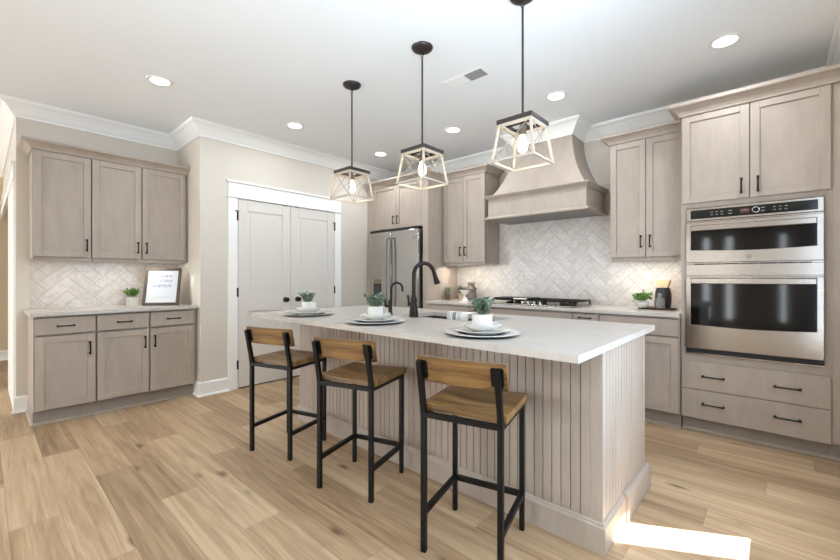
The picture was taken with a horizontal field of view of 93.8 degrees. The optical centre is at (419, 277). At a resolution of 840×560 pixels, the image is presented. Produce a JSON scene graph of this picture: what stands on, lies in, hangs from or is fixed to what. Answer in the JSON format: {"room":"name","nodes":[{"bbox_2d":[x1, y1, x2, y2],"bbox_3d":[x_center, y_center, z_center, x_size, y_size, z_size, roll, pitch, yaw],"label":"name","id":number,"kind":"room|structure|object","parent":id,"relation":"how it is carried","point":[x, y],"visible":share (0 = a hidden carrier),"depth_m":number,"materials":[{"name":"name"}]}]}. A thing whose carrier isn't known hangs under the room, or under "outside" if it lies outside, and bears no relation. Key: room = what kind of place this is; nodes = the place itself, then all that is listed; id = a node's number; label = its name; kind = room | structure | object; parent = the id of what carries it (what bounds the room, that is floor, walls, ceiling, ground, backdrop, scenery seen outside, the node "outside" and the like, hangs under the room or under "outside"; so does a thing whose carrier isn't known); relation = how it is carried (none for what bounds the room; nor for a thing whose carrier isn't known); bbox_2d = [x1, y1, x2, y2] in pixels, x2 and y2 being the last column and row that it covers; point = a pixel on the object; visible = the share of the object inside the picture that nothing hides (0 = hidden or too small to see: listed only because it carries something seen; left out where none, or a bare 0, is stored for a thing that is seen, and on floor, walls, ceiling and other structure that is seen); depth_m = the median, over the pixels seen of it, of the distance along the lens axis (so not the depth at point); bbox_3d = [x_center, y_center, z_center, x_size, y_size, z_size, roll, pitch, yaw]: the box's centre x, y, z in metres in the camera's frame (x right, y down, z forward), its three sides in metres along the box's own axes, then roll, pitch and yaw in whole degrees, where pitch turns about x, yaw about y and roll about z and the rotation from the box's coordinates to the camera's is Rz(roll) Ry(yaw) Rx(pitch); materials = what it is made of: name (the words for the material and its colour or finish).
{"room":"kitchen","nodes":[
{"label":"kitchen","id":0,"kind":"room"},
{"bbox_2d":[0,177,7,350],"bbox_3d":[-7.084,-0.182,4.684,0.200,2.760,7.700,0,0,42],"label":"wall","id":1,"kind":"structure","parent":0,"point":[3,222],"depth_m":5.70,"materials":[{"name":"beige paint"}]},
{"bbox_2d":[0,350,7,360],"bbox_3d":[-5.823,1.127,3.619,3.100,0.142,7.400,0,0,42],"label":"baseboard","id":2,"kind":"structure","parent":1,"relation":"attached to","point":[3,354],"depth_m":5.69,"materials":[{"name":"white paint"}]},
{"bbox_2d":[3,124,14,218],"bbox_3d":[-4.817,-0.182,4.678,3.180,2.760,0.120,0,0,42],"label":"wall","id":3,"kind":"structure","parent":0,"point":[11,155],"depth_m":4.33,"materials":[{"name":"beige paint"}]},
{"bbox_2d":[0,161,15,409],"bbox_3d":[-4.836,0.086,4.590,3.370,2.225,0.035,0,0,42],"label":"trim","id":4,"kind":"structure","parent":3,"relation":"attached to","point":[8,198],"depth_m":3.71,"materials":[{"name":"white paint"}]},
{"bbox_2d":[15,117,176,395],"bbox_3d":[-3.206,-0.182,4.003,0.120,2.760,1.270,0,0,42],"label":"wall","id":5,"kind":"structure","parent":0,"point":[24,127],"depth_m":3.54,"materials":[{"name":"beige paint"}]},
{"bbox_2d":[11,395,27,413],"bbox_3d":[-3.567,1.127,3.504,0.050,0.142,0.105,0,0,42],"label":"baseboard","id":6,"kind":"structure","parent":5,"relation":"attached to","point":[20,402],"depth_m":3.50,"materials":[{"name":"white paint"}]},
{"bbox_2d":[29,148,92,261],"bbox_3d":[-3.252,-0.624,3.571,0.388,0.956,0.399,0,0,42],"label":"upper cabinet","id":7,"kind":"object","parent":5,"relation":"attached to","point":[59,183],"visible":1,"depth_m":3.46,"materials":[{"name":"beige wood"}]},
{"bbox_2d":[32,256,92,261],"bbox_3d":[-3.168,-0.163,3.496,0.044,0.034,0.398,0,0,42],"label":"light","id":8,"kind":"object","parent":7,"relation":"attached to","point":[38,258],"depth_m":3.48,"materials":[{"name":"beige"}]},
{"bbox_2d":[30,259,177,308],"bbox_3d":[-3.127,0.059,3.992,0.009,0.467,1.179,0,0,42],"label":"tile backsplash","id":9,"kind":"structure","parent":5,"relation":"attached to","point":[53,284],"depth_m":3.83,"materials":[{"name":"tile"}]},
{"bbox_2d":[91,159,186,263],"bbox_3d":[-2.860,-0.624,4.006,0.388,0.956,0.797,0,0,42],"label":"upper cabinet","id":10,"kind":"object","parent":5,"relation":"attached to","point":[139,214],"visible":1,"depth_m":3.87,"materials":[{"name":"beige wood"}]},
{"bbox_2d":[18,135,189,174],"bbox_3d":[-3.001,-1.127,3.825,0.421,0.074,1.257,0,0,42],"label":"crown molding","id":11,"kind":"structure","parent":10,"relation":"on","point":[26,144],"depth_m":3.60,"materials":[{"name":"beige wood"}]},
{"bbox_2d":[92,258,179,263],"bbox_3d":[-2.799,-0.163,3.906,0.044,0.034,0.728,0,0,42],"label":"light","id":12,"kind":"object","parent":10,"relation":"attached to","point":[124,260],"depth_m":3.90,"materials":[{"name":"beige"}]},
{"bbox_2d":[177,136,394,387],"bbox_3d":[-1.545,-0.182,5.327,0.820,2.760,2.920,0,0,42],"label":"wall","id":13,"kind":"structure","parent":0,"point":[211,162],"depth_m":4.15,"materials":[{"name":"beige paint"}]},
{"bbox_2d":[191,275,193,286],"bbox_3d":[-2.377,0.035,4.104,0.078,0.125,0.010,0,0,42],"label":"light switch","id":14,"kind":"object","parent":13,"relation":"attached to","point":[192,276],"visible":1,"depth_m":4.10,"materials":[{"name":"white plastic"}]},
{"bbox_2d":[193,377,228,397],"bbox_3d":[-2.186,1.127,4.098,0.190,0.142,0.295,0,0,42],"label":"baseboard","id":15,"kind":"structure","parent":13,"relation":"attached to","point":[201,389],"depth_m":4.03,"materials":[{"name":"white paint"}]},
{"bbox_2d":[235,199,289,387],"bbox_3d":[-1.742,0.166,4.430,0.081,2.040,0.650,0,0,42],"label":"door","id":16,"kind":"structure","parent":13,"relation":"in","point":[263,228],"depth_m":4.43,"materials":[{"name":"white paint"}]},
{"bbox_2d":[226,179,342,390],"bbox_3d":[-1.535,0.080,4.695,0.040,2.236,1.501,0,0,42],"label":"trim","id":17,"kind":"structure","parent":13,"relation":"attached to","point":[237,190],"depth_m":4.28,"materials":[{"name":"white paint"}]},
{"bbox_2d":[290,207,335,375],"bbox_3d":[-1.308,0.166,4.913,0.081,2.040,0.638,0,0,42],"label":"door","id":18,"kind":"structure","parent":13,"relation":"in","point":[311,231],"depth_m":4.90,"materials":[{"name":"white paint"}]},
{"bbox_2d":[0,0,839,172],"bbox_3d":[-2.391,-1.612,1.678,11.200,0.100,9.500,0,0,42],"label":"ceiling","id":19,"kind":"structure","parent":0,"point":[259,67],"depth_m":2.83,"materials":[{"name":"white paint"}]},
{"bbox_2d":[146,75,173,86],"bbox_3d":[-2.066,-1.559,3.124,0.184,0.006,0.184,0,0,42],"label":"recessed light","id":20,"kind":"object","parent":19,"relation":"in","point":[154,79],"visible":1,"depth_m":3.11,"materials":[{"name":"white paint"}]},
{"bbox_2d":[285,122,303,128],"bbox_3d":[-1.284,-1.559,4.039,0.184,0.006,0.184,0,0,42],"label":"recessed light","id":21,"kind":"object","parent":19,"relation":"in","point":[294,125],"visible":1,"depth_m":4.03,"materials":[{"name":"white paint"}]},
{"bbox_2d":[329,80,373,203],"bbox_3d":[-0.551,-1.096,3.184,0.256,0.932,0.256,0,0,42],"label":"pendant lamp","id":22,"kind":"object","parent":19,"relation":"hanging from","point":[346,172],"visible":1,"depth_m":3.17,"materials":[{"name":"beige"}]},
{"bbox_2d":[373,152,387,156],"bbox_3d":[-0.497,-1.559,4.968,0.184,0.006,0.184,0,0,42],"label":"recessed light","id":23,"kind":"object","parent":19,"relation":"in","point":[381,154],"visible":1,"depth_m":4.96,"materials":[{"name":"white paint"}]},
{"bbox_2d":[396,41,448,189],"bbox_3d":[0.015,-1.096,2.668,0.256,0.932,0.256,0,0,42],"label":"pendant lamp","id":24,"kind":"object","parent":19,"relation":"hanging from","point":[421,48],"visible":1,"depth_m":2.65,"materials":[{"name":"beige wood"}]},
{"bbox_2d":[444,127,461,133],"bbox_3d":[0.351,-1.559,4.161,0.184,0.006,0.184,0,0,42],"label":"recessed light","id":25,"kind":"object","parent":19,"relation":"in","point":[452,130],"visible":1,"depth_m":4.16,"materials":[{"name":"white paint"}]},
{"bbox_2d":[442,66,491,89],"bbox_3d":[0.363,-1.559,3.082,0.380,0.006,0.150,0,0,42],"label":"ceiling vent","id":26,"kind":"object","parent":19,"relation":"in","point":[480,72],"visible":1,"depth_m":3.06,"materials":[{"name":"white metal"}]},
{"bbox_2d":[446,76,469,87],"bbox_3d":[0.303,-1.558,3.135,0.170,0.003,0.109,0,0,42],"label":"grille","id":27,"kind":"object","parent":26,"relation":"attached to","point":[458,81],"depth_m":3.13,"materials":[{"name":"white metal"}]},
{"bbox_2d":[464,69,487,80],"bbox_3d":[0.429,-1.558,3.022,0.150,0.003,0.109,0,0,42],"label":"grille","id":28,"kind":"object","parent":26,"relation":"attached to","point":[475,74],"depth_m":3.01,"materials":[{"name":"grey metal"}]},
{"bbox_2d":[490,0,554,171],"bbox_3d":[0.567,-1.096,2.172,0.256,0.932,0.256,0,0,42],"label":"pendant lamp","id":29,"kind":"object","parent":19,"relation":"hanging from","point":[530,116],"visible":1,"depth_m":2.16,"materials":[{"name":"brown metal"}]},
{"bbox_2d":[519,123,525,135],"bbox_3d":[0.567,-0.819,2.172,0.038,0.067,0.038,0,0,42],"label":"socket","id":30,"kind":"object","parent":29,"relation":"attached to","point":[522,132],"depth_m":2.16,"materials":[{"name":"brown"}]},
{"bbox_2d":[545,91,567,100],"bbox_3d":[1.172,-1.559,3.384,0.184,0.006,0.184,0,0,42],"label":"recessed light","id":31,"kind":"object","parent":19,"relation":"in","point":[557,95],"visible":1,"depth_m":3.38,"materials":[{"name":"white paint"}]},
{"bbox_2d":[708,32,742,49],"bbox_3d":[2.013,-1.559,2.597,0.184,0.006,0.184,0,0,42],"label":"recessed light","id":32,"kind":"object","parent":19,"relation":"in","point":[726,40],"visible":1,"depth_m":2.58,"materials":[{"name":"white paint"}]},
{"bbox_2d":[0,360,839,559],"bbox_3d":[-2.391,1.248,1.678,11.200,0.100,9.500,0,0,42],"label":"floor","id":33,"kind":"structure","parent":0,"point":[180,478],"depth_m":2.16,"materials":[{"name":"brown wood"}]},
{"bbox_2d":[25,314,96,426],"bbox_3d":[-3.159,0.756,3.460,0.673,0.883,0.412,0,0,42],"label":"base cabinet","id":34,"kind":"object","parent":33,"relation":"on","point":[62,350],"visible":0.98,"depth_m":3.27,"materials":[{"name":"beige wood"}]},
{"bbox_2d":[96,309,195,413],"bbox_3d":[-2.755,0.756,3.911,0.673,0.883,0.800,0,0,42],"label":"base cabinet","id":35,"kind":"object","parent":33,"relation":"on","point":[145,357],"visible":0.97,"depth_m":3.68,"materials":[{"name":"beige wood"}]},
{"bbox_2d":[23,303,198,317],"bbox_3d":[-2.900,0.299,3.759,0.660,0.030,1.224,0,0,42],"label":"countertop","id":36,"kind":"structure","parent":35,"relation":"on","point":[45,312],"depth_m":3.52,"materials":[{"name":"white stone"}]},
{"bbox_2d":[123,288,139,305],"bbox_3d":[-2.925,0.194,3.981,0.147,0.181,0.139,0,0,42],"label":"potted plant","id":37,"kind":"object","parent":36,"relation":"on","point":[130,301],"visible":1,"depth_m":3.96,"materials":[{"name":"green plant"}]},
{"bbox_2d":[142,268,181,305],"bbox_3d":[-2.662,0.091,4.076,0.330,0.382,0.162,0,0,-13],"label":"picture frame","id":38,"kind":"object","parent":36,"relation":"on","point":[161,285],"visible":1,"depth_m":4.05,"materials":[{"name":"brown wood"}]},
{"bbox_2d":[244,326,325,460],"bbox_3d":[-0.935,0.767,2.792,0.396,0.862,0.431,0,0,25],"label":"bar stool","id":39,"kind":"object","parent":33,"relation":"on","point":[293,359],"visible":0.9,"depth_m":2.68,"materials":[{"name":"brown wood"}]},
{"bbox_2d":[312,337,405,502],"bbox_3d":[-0.344,0.767,2.314,0.396,0.862,0.431,0,0,25],"label":"bar stool","id":40,"kind":"object","parent":33,"relation":"on","point":[374,377],"visible":1,"depth_m":2.22,"materials":[{"name":"brown wood"}]},
{"bbox_2d":[370,226,422,308],"bbox_3d":[-0.163,0.269,5.385,0.900,1.818,0.717,0,0,42],"label":"refrigerator","id":41,"kind":"object","parent":33,"relation":"on","point":[394,253],"visible":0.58,"depth_m":5.10,"materials":[{"name":"silver metal"}]},
{"bbox_2d":[367,177,456,308],"bbox_3d":[-0.135,-0.025,5.425,1.137,2.445,0.648,0,0,42],"label":"tall cabinet","id":42,"kind":"object","parent":33,"relation":"on","point":[395,206],"visible":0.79,"depth_m":5.03,"materials":[{"name":"beige wood"}]},
{"bbox_2d":[363,163,504,190],"bbox_3d":[0.047,-1.275,5.005,1.972,0.074,0.460,0,0,23],"label":"crown molding","id":43,"kind":"structure","parent":42,"relation":"on","point":[487,168],"depth_m":4.86,"materials":[{"name":"beige wood"}]},
{"bbox_2d":[427,304,472,311],"bbox_3d":[0.515,0.756,4.828,0.661,0.883,0.668,0,0,42],"label":"base cabinet","id":44,"kind":"object","parent":33,"relation":"on","point":[429,306],"visible":0.02,"depth_m":4.58,"materials":[{"name":"beige wood"}]},
{"bbox_2d":[415,355,527,559],"bbox_3d":[0.249,0.767,1.780,0.396,0.862,0.431,0,0,28],"label":"bar stool","id":45,"kind":"object","parent":33,"relation":"on","point":[476,390],"visible":1,"depth_m":1.69,"materials":[{"name":"black metal"}]},
{"bbox_2d":[297,324,649,556],"bbox_3d":[0.137,0.756,2.799,2.487,0.883,0.777,0,0,42],"label":"kitchen island","id":46,"kind":"object","parent":33,"relation":"on","point":[587,473],"visible":0.48,"depth_m":1.97,"materials":[{"name":"beige wood"}]},
{"bbox_2d":[251,305,654,363],"bbox_3d":[0.022,0.299,2.761,2.603,0.030,1.243,0,0,42],"label":"island countertop","id":47,"kind":"structure","parent":46,"relation":"on","point":[575,341],"depth_m":2.13,"materials":[{"name":"white stone"}]},
{"bbox_2d":[283,311,333,315],"bbox_3d":[-0.847,0.276,2.993,0.369,0.016,0.369,0,0,42],"label":"charger plate","id":48,"kind":"object","parent":47,"relation":"on","point":[327,312],"visible":0.56,"depth_m":2.94,"materials":[{"name":"black"}]},
{"bbox_2d":[289,310,326,314],"bbox_3d":[-0.847,0.265,2.993,0.284,0.022,0.284,0,0,42],"label":"dinner plate","id":49,"kind":"object","parent":48,"relation":"on","point":[294,311],"visible":0.8,"depth_m":2.93,"materials":[{"name":"grey ceramic"}]},
{"bbox_2d":[295,306,321,312],"bbox_3d":[-0.847,0.247,2.993,0.199,0.042,0.199,0,0,42],"label":"bowl","id":50,"kind":"object","parent":49,"relation":"on","point":[304,310],"visible":0.88,"depth_m":2.93,"materials":[{"name":"grey ceramic"}]},
{"bbox_2d":[297,291,315,307],"bbox_3d":[-0.849,0.178,2.999,0.136,0.156,0.142,0,0,21],"label":"potted succulent","id":51,"kind":"object","parent":50,"relation":"in","point":[308,303],"visible":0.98,"depth_m":2.96,"materials":[{"name":"green plant"}]},
{"bbox_2d":[302,301,315,307],"bbox_3d":[-0.847,0.218,2.993,0.101,0.074,0.101,0,0,42],"label":"pot","id":52,"kind":"object","parent":51,"relation":"on","point":[305,304],"depth_m":2.95,"materials":[{"name":"grey ceramic"}]},
{"bbox_2d":[346,318,403,323],"bbox_3d":[-0.281,0.276,2.485,0.369,0.016,0.369,0,0,42],"label":"charger plate","id":53,"kind":"object","parent":47,"relation":"on","point":[397,320],"visible":0.53,"depth_m":2.42,"materials":[{"name":"black"}]},
{"bbox_2d":[353,316,397,322],"bbox_3d":[-0.281,0.265,2.485,0.284,0.022,0.284,0,0,42],"label":"dinner plate","id":54,"kind":"object","parent":53,"relation":"on","point":[360,318],"visible":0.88,"depth_m":2.45,"materials":[{"name":"grey ceramic"}]},
{"bbox_2d":[360,312,390,319],"bbox_3d":[-0.281,0.247,2.485,0.199,0.042,0.199,0,0,42],"label":"bowl","id":55,"kind":"object","parent":54,"relation":"on","point":[385,314],"visible":0.82,"depth_m":2.42,"materials":[{"name":"grey ceramic"}]},
{"bbox_2d":[363,292,386,314],"bbox_3d":[-0.285,0.174,2.495,0.156,0.163,0.151,0,0,-2],"label":"potted succulent","id":56,"kind":"object","parent":55,"relation":"in","point":[377,309],"visible":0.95,"depth_m":2.45,"materials":[{"name":"green plant"}]},
{"bbox_2d":[367,306,382,314],"bbox_3d":[-0.281,0.218,2.485,0.101,0.074,0.101,0,0,42],"label":"pot","id":57,"kind":"object","parent":56,"relation":"on","point":[371,310],"depth_m":2.44,"materials":[{"name":"grey ceramic"}]},
{"bbox_2d":[384,282,403,314],"bbox_3d":[-0.207,0.158,3.033,0.154,0.252,0.059,0,0,8],"label":"water tap","id":58,"kind":"object","parent":47,"relation":"on","point":[389,305],"visible":0.89,"depth_m":3.02,"materials":[{"name":"brown metal"}]},
{"bbox_2d":[407,261,439,317],"bbox_3d":[0.030,0.083,2.844,0.244,0.402,0.080,0,0,-8],"label":"kitchen faucet","id":59,"kind":"object","parent":47,"relation":"on","point":[413,312],"visible":0.99,"depth_m":2.82,"materials":[{"name":"brown metal"}]},
{"bbox_2d":[424,315,493,320],"bbox_3d":[0.259,0.426,2.876,0.760,0.223,0.395,0,0,42],"label":"sink","id":60,"kind":"object","parent":47,"relation":"in","point":[432,316],"visible":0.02,"depth_m":3.21,"materials":[{"name":"brown metal"}]},
{"bbox_2d":[447,311,472,320],"bbox_3d":[0.324,0.329,3.121,0.210,0.112,0.103,0,0,42],"label":"dish towel","id":61,"kind":"object","parent":47,"relation":"on","point":[454,315],"visible":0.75,"depth_m":3.09,"materials":[{"name":"fabric"}]},
{"bbox_2d":[445,328,519,337],"bbox_3d":[0.310,0.276,1.964,0.369,0.016,0.369,0,0,42],"label":"charger plate","id":62,"kind":"object","parent":47,"relation":"on","point":[452,331],"visible":0.56,"depth_m":1.89,"materials":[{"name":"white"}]},
{"bbox_2d":[454,326,510,334],"bbox_3d":[0.310,0.265,1.964,0.284,0.022,0.284,0,0,42],"label":"dinner plate","id":63,"kind":"object","parent":62,"relation":"on","point":[500,329],"visible":0.73,"depth_m":1.96,"materials":[{"name":"grey ceramic"}]},
{"bbox_2d":[462,321,501,331],"bbox_3d":[0.310,0.247,1.964,0.199,0.042,0.199,0,0,42],"label":"bowl","id":64,"kind":"object","parent":63,"relation":"on","point":[477,328],"visible":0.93,"depth_m":1.91,"materials":[{"name":"grey ceramic"}]},
{"bbox_2d":[470,296,494,324],"bbox_3d":[0.307,0.173,1.962,0.141,0.166,0.128,0,0,12],"label":"potted succulent","id":65,"kind":"object","parent":64,"relation":"in","point":[482,317],"visible":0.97,"depth_m":1.93,"materials":[{"name":"green plant"}]},
{"bbox_2d":[489,307,573,318],"bbox_3d":[1.269,0.756,4.150,0.897,0.883,0.668,0,0,42],"label":"base cabinet","id":66,"kind":"object","parent":33,"relation":"on","point":[494,310],"visible":0.02,"depth_m":3.90,"materials":[{"name":"beige wood"}]},
{"bbox_2d":[426,299,680,317],"bbox_3d":[1.255,0.299,4.165,2.615,0.030,0.644,0,0,42],"label":"countertop","id":67,"kind":"structure","parent":66,"relation":"on","point":[603,309],"depth_m":3.61,"materials":[{"name":"white stone"}]},
{"bbox_2d":[445,286,450,299],"bbox_3d":[0.353,0.197,5.040,0.093,0.174,0.138,0,0,20],"label":"herb plant","id":68,"kind":"object","parent":67,"relation":"on","point":[448,289],"visible":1,"depth_m":5.01,"materials":[{"name":"green plant"}]},
{"bbox_2d":[456,285,466,299],"bbox_3d":[0.528,0.193,5.078,0.161,0.182,0.156,0,0,42],"label":"herb plant","id":69,"kind":"object","parent":67,"relation":"on","point":[460,295],"visible":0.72,"depth_m":5.05,"materials":[{"name":"green plant"}]},
{"bbox_2d":[459,290,469,300],"bbox_3d":[0.544,0.219,4.795,0.113,0.130,0.113,0,0,-3],"label":"ornament","id":70,"kind":"object","parent":67,"relation":"on","point":[464,292],"visible":0.98,"depth_m":4.76,"materials":[{"name":"white ceramic"}]},
{"bbox_2d":[466,282,476,299],"bbox_3d":[0.648,0.170,4.970,0.139,0.228,0.139,0,0,42],"label":"lidded jar","id":71,"kind":"object","parent":67,"relation":"on","point":[471,294],"visible":0.81,"depth_m":4.92,"materials":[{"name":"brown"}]},
{"bbox_2d":[492,296,591,307],"bbox_3d":[1.265,0.248,4.146,0.910,0.072,0.470,0,0,42],"label":"gas cooktop","id":72,"kind":"object","parent":67,"relation":"in","point":[528,301],"visible":0.99,"depth_m":4.02,"materials":[{"name":"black metal"}]},
{"bbox_2d":[493,301,591,307],"bbox_3d":[1.265,0.277,4.146,0.910,0.014,0.470,0,0,42],"label":"tray","id":73,"kind":"object","parent":72,"relation":"on","point":[528,303],"depth_m":3.98,"materials":[{"name":"metal"}]},
{"bbox_2d":[639,306,677,309],"bbox_3d":[2.124,0.276,3.523,0.319,0.017,0.219,0,0,42],"label":"tray","id":74,"kind":"object","parent":67,"relation":"on","point":[648,307],"visible":0.82,"depth_m":3.45,"materials":[{"name":"brown wood"}]},
{"bbox_2d":[632,290,651,307],"bbox_3d":[2.020,0.192,3.554,0.176,0.168,0.220,0,0,42],"label":"trailing plant","id":75,"kind":"object","parent":74,"relation":"on","point":[643,296],"visible":1,"depth_m":3.54,"materials":[{"name":"green plant"}]},
{"bbox_2d":[654,293,664,307],"bbox_3d":[2.103,0.206,3.455,0.078,0.141,0.078,0,0,42],"label":"glass bottle","id":76,"kind":"object","parent":74,"relation":"on","point":[659,302],"visible":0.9,"depth_m":3.43,"materials":[{"name":"white"}]},
{"bbox_2d":[655,288,671,308],"bbox_3d":[2.183,0.183,3.530,0.132,0.186,0.132,0,0,42],"label":"utensil crock","id":77,"kind":"object","parent":74,"relation":"on","point":[666,292],"visible":0.54,"depth_m":3.47,"materials":[{"name":"black ceramic"}]},
{"bbox_2d":[656,280,661,287],"bbox_3d":[2.167,0.135,3.545,0.075,0.237,0.010,0,0,42],"label":"wooden utensil","id":78,"kind":"object","parent":77,"relation":"in","point":[658,282],"visible":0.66,"depth_m":3.55,"materials":[{"name":"beige wood"}]},
{"bbox_2d":[662,279,668,287],"bbox_3d":[2.200,0.134,3.530,0.055,0.238,0.012,0,0,42],"label":"wooden utensil","id":79,"kind":"object","parent":77,"relation":"in","point":[665,282],"visible":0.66,"depth_m":3.52,"materials":[{"name":"beige wood"}]},
{"bbox_2d":[573,312,599,320],"bbox_3d":[1.690,0.756,3.772,0.233,0.883,0.668,0,0,42],"label":"base cabinet","id":80,"kind":"object","parent":33,"relation":"on","point":[576,315],"visible":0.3,"depth_m":3.54,"materials":[{"name":"beige wood"}]},
{"bbox_2d":[600,313,682,428],"bbox_3d":[2.001,0.756,3.493,0.599,0.883,0.668,0,0,42],"label":"base cabinet","id":81,"kind":"object","parent":33,"relation":"on","point":[663,344],"visible":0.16,"depth_m":3.17,"materials":[{"name":"beige wood"}]},
{"bbox_2d":[681,82,839,460],"bbox_3d":[2.590,-0.035,2.990,0.941,2.466,0.628,0,0,42],"label":"tall cabinet","id":82,"kind":"object","parent":33,"relation":"on","point":[786,146],"visible":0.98,"depth_m":2.76,"materials":[{"name":"beige wood"}]},
{"bbox_2d":[686,196,824,366],"bbox_3d":[2.522,0.025,3.001,0.756,1.123,0.566,0,0,42],"label":"double wall oven","id":83,"kind":"object","parent":82,"relation":"in","point":[755,279],"visible":1,"depth_m":2.77,"materials":[{"name":"silver metal"}]},
{"bbox_2d":[472,313,491,324],"bbox_3d":[0.310,0.218,1.964,0.101,0.074,0.101,0,0,42],"label":"pot","id":84,"kind":"object","parent":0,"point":[477,318],"depth_m":1.92,"materials":[{"name":"grey ceramic"}]},
{"bbox_2d":[445,131,679,186],"bbox_3d":[1.466,-0.182,4.504,4.760,2.760,0.120,0,0,42],"label":"wall","id":85,"kind":"structure","parent":0,"point":[597,153],"depth_m":4.08,"materials":[{"name":"beige paint"}]},
{"bbox_2d":[0,8,839,179],"bbox_3d":[-1.483,-1.494,4.260,8.700,0.135,4.185,0,0,42],"label":"trim","id":86,"kind":"structure","parent":85,"relation":"attached to","point":[11,107],"depth_m":4.01,"materials":[{"name":"white paint"}]},
{"bbox_2d":[443,172,498,265],"bbox_3d":[0.625,-0.697,4.931,0.629,1.101,0.368,0,0,42],"label":"upper cabinet","id":87,"kind":"object","parent":85,"relation":"attached to","point":[469,239],"visible":0.95,"depth_m":4.79,"materials":[{"name":"beige wood"}]},
{"bbox_2d":[445,262,485,265],"bbox_3d":[0.557,-0.163,4.854,0.607,0.034,0.044,0,0,42],"label":"light","id":88,"kind":"object","parent":87,"relation":"attached to","point":[446,263],"depth_m":4.83,"materials":[{"name":"beige"}]},
{"bbox_2d":[483,135,608,224],"bbox_3d":[1.309,-1.097,4.165,1.130,0.926,0.572,0,0,42],"label":"range hood","id":89,"kind":"object","parent":85,"relation":"attached to","point":[566,188],"visible":0.94,"depth_m":3.99,"materials":[{"name":"beige wood"}]},
{"bbox_2d":[457,184,680,308],"bbox_3d":[1.473,-0.330,4.409,2.612,1.245,0.009,0,0,42],"label":"tile backsplash","id":90,"kind":"structure","parent":85,"relation":"attached to","point":[564,258],"depth_m":4.28,"materials":[{"name":"tile"}]},
{"bbox_2d":[599,63,839,261],"bbox_3d":[2.326,-0.746,3.199,1.613,1.199,0.670,0,0,42],"label":"upper cabinet","id":91,"kind":"object","parent":85,"relation":"attached to","point":[645,174],"depth_m":3.44,"materials":[{"name":"beige wood"}]},
{"bbox_2d":[612,256,680,261],"bbox_3d":[2.035,-0.163,3.526,0.575,0.034,0.044,0,0,42],"label":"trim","id":92,"kind":"structure","parent":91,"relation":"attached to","point":[614,258],"depth_m":3.52,"materials":[{"name":"beige"}]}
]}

